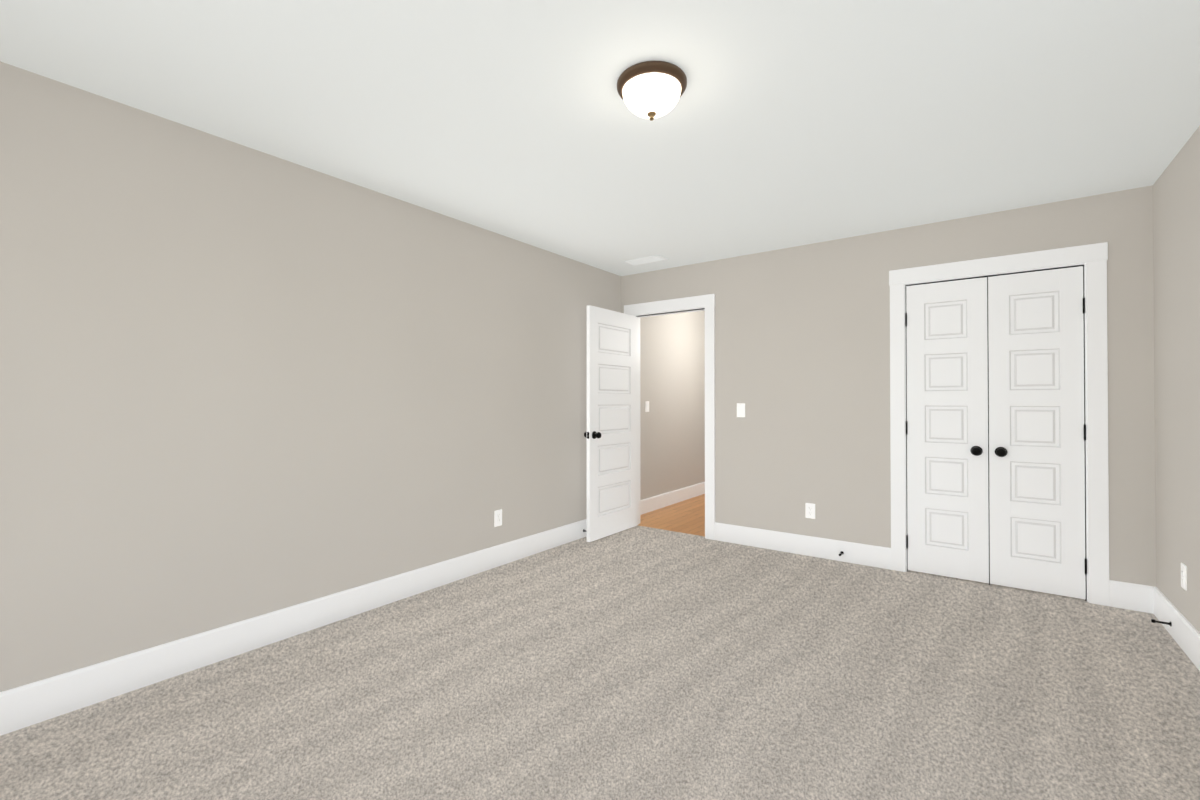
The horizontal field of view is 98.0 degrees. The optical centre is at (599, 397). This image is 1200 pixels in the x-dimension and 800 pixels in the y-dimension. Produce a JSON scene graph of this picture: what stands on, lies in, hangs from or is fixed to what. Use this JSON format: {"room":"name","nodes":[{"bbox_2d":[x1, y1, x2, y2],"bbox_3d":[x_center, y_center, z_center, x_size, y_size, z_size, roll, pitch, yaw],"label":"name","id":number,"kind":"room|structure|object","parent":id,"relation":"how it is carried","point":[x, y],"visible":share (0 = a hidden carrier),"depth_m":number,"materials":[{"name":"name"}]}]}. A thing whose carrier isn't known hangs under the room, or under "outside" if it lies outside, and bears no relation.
{"room":"empty bedroom","nodes":[
{"label":"empty bedroom","id":0,"kind":"room"},
{"bbox_2d":[0,61,620,691],"bbox_3d":[-1.383,0.009,3.070,0.120,2.440,5.220,0,-1,36],"label":"wall","id":1,"kind":"structure","parent":0,"point":[238,383],"depth_m":2.48,"materials":[{"name":"beige paint"}]},
{"bbox_2d":[0,519,586,735],"bbox_3d":[-1.293,1.153,3.069,0.015,0.152,5.100,0,-1,36],"label":"baseboard","id":2,"kind":"structure","parent":1,"relation":"attached to","point":[29,704],"depth_m":2.46,"materials":[{"name":"white wood"}]},
{"bbox_2d":[494,509,501,526],"bbox_3d":[-0.745,0.885,3.823,0.008,0.117,0.072,0,-1,36],"label":"outlet","id":3,"kind":"object","parent":1,"relation":"attached to","point":[497,517],"visible":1,"depth_m":3.82,"materials":[{"name":"white plastic"}]},
{"bbox_2d":[0,525,1199,799],"bbox_3d":[0.359,1.272,2.239,3.900,0.100,5.960,0,-1,36],"label":"floor carpet","id":4,"kind":"object","parent":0,"point":[640,663],"visible":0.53,"depth_m":2.10,"materials":[{"name":"beige carpet"}]},
{"bbox_2d":[0,0,1199,275],"bbox_3d":[0.176,-1.270,2.010,3.900,0.100,5.340,0,-1,36],"label":"ceiling","id":5,"kind":"structure","parent":0,"point":[782,124],"depth_m":2.14,"materials":[{"name":"white paint"}]},
{"bbox_2d":[623,255,668,265],"bbox_3d":[0.401,-1.195,4.561,0.360,0.012,0.170,0,-1,36],"label":"ceiling vent","id":6,"kind":"object","parent":5,"relation":"in","point":[647,260],"visible":0.98,"depth_m":4.54,"materials":[{"name":"white metal"}]},
{"bbox_2d":[617,61,686,120],"bbox_3d":[0.200,-1.146,2.016,0.270,0.149,0.270,0,-1,36],"label":"flush-mount ceiling light","id":7,"kind":"object","parent":5,"relation":"attached to","point":[651,90],"visible":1,"depth_m":1.94,"materials":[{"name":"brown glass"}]},
{"bbox_2d":[638,494,704,535],"bbox_3d":[1.460,1.303,5.999,1.380,0.100,2.795,0,-1,36],"label":"floor","id":8,"kind":"structure","parent":0,"point":[687,516],"depth_m":5.42,"materials":[{"name":"brown wood"}]},
{"bbox_2d":[640,311,704,499],"bbox_3d":[0.975,0.036,6.413,0.120,2.440,2.720,0,-1,36],"label":"wall","id":9,"kind":"structure","parent":0,"point":[672,392],"depth_m":6.14,"materials":[{"name":"beige paint"}]},
{"bbox_2d":[645,401,648,411],"bbox_3d":[0.518,0.100,5.681,0.012,0.117,0.072,0,-1,36],"label":"light switch","id":10,"kind":"object","parent":9,"relation":"attached to","point":[646,406],"visible":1,"depth_m":5.67,"materials":[{"name":"white plastic"}]},
{"bbox_2d":[640,482,704,514],"bbox_3d":[0.993,1.180,6.315,0.015,0.152,2.600,0,-1,36],"label":"baseboard","id":11,"kind":"structure","parent":9,"relation":"attached to","point":[650,504],"depth_m":6.07,"materials":[{"name":"white wood"}]},
{"bbox_2d":[621,185,1155,586],"bbox_3d":[1.721,0.017,4.102,3.900,2.440,0.120,0,-1,36],"label":"wall","id":12,"kind":"structure","parent":0,"point":[802,352],"depth_m":3.92,"materials":[{"name":"beige paint"}]},
{"bbox_2d":[584,305,636,541],"bbox_3d":[0.124,0.224,4.733,0.175,2.012,0.752,0,-1,37],"label":"entry door","id":13,"kind":"structure","parent":12,"relation":"in","point":[610,434],"depth_m":4.67,"materials":[{"name":"white wood"}]},
{"bbox_2d":[624,294,714,539],"bbox_3d":[0.655,0.171,4.871,0.948,2.145,0.141,0,-1,36],"label":"door frame","id":14,"kind":"structure","parent":12,"relation":"attached to","point":[707,302],"depth_m":4.58,"materials":[{"name":"white wood"}]},
{"bbox_2d":[737,403,744,416],"bbox_3d":[1.191,0.110,4.410,0.072,0.117,0.012,0,-1,36],"label":"light switch","id":15,"kind":"object","parent":12,"relation":"attached to","point":[740,409],"visible":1,"depth_m":4.41,"materials":[{"name":"white plastic"}]},
{"bbox_2d":[715,522,890,569],"bbox_3d":[1.544,1.162,4.139,1.360,0.152,0.015,0,-1,36],"label":"baseboard","id":16,"kind":"structure","parent":12,"relation":"attached to","point":[859,553],"depth_m":4.08,"materials":[{"name":"white wood"}]},
{"bbox_2d":[805,503,814,518],"bbox_3d":[1.643,0.887,4.073,0.072,0.117,0.008,0,-1,36],"label":"outlet","id":17,"kind":"object","parent":12,"relation":"attached to","point":[809,510],"visible":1,"depth_m":4.07,"materials":[{"name":"white plastic"}]},
{"bbox_2d":[905,277,988,582],"bbox_3d":[2.349,0.213,3.548,0.468,2.016,0.105,0,-1,36],"label":"closet door","id":18,"kind":"structure","parent":12,"relation":"in","point":[947,535],"depth_m":3.55,"materials":[{"name":"white wood"}]},
{"bbox_2d":[889,242,1109,605],"bbox_3d":[2.583,0.204,3.467,0.980,2.055,0.120,0,-1,36],"label":"door frame","id":19,"kind":"structure","parent":12,"relation":"attached to","point":[1085,366],"depth_m":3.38,"materials":[{"name":"white wood"}]},
{"bbox_2d":[988,266,1086,598],"bbox_3d":[2.731,0.210,3.268,0.468,2.016,0.105,0,-1,36],"label":"closet door","id":20,"kind":"structure","parent":12,"relation":"in","point":[1037,432],"depth_m":3.28,"materials":[{"name":"white wood"}]},
{"bbox_2d":[1109,580,1152,613],"bbox_3d":[3.069,1.152,3.019,0.185,0.152,0.015,0,-1,36],"label":"baseboard","id":21,"kind":"structure","parent":12,"relation":"attached to","point":[1130,596],"depth_m":3.01,"materials":[{"name":"white wood"}]},
{"bbox_2d":[1153,126,1199,632],"bbox_3d":[1.663,-0.010,0.832,0.120,2.440,5.220,0,-1,36],"label":"wall","id":22,"kind":"structure","parent":0,"point":[1176,225],"depth_m":2.61,"materials":[{"name":"beige paint"}]},
{"bbox_2d":[1153,586,1199,670],"bbox_3d":[1.645,1.135,0.911,0.015,0.152,5.100,0,-1,36],"label":"baseboard","id":23,"kind":"structure","parent":22,"relation":"attached to","point":[1183,632],"depth_m":2.58,"materials":[{"name":"white wood"}]},
{"bbox_2d":[1151,619,1171,625],"bbox_3d":[2.906,1.166,2.701,0.071,0.024,0.024,0,-1,36],"label":"door stop","id":24,"kind":"object","parent":23,"relation":"attached to","point":[1155,621],"visible":1,"depth_m":2.70,"materials":[{"name":"black metal"}]},
{"bbox_2d":[1181,563,1186,590],"bbox_3d":[2.849,0.874,2.546,0.008,0.117,0.072,0,-1,36],"label":"outlet","id":25,"kind":"object","parent":22,"relation":"attached to","point":[1183,576],"visible":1,"depth_m":2.53,"materials":[{"name":"white plastic"}]}
]}

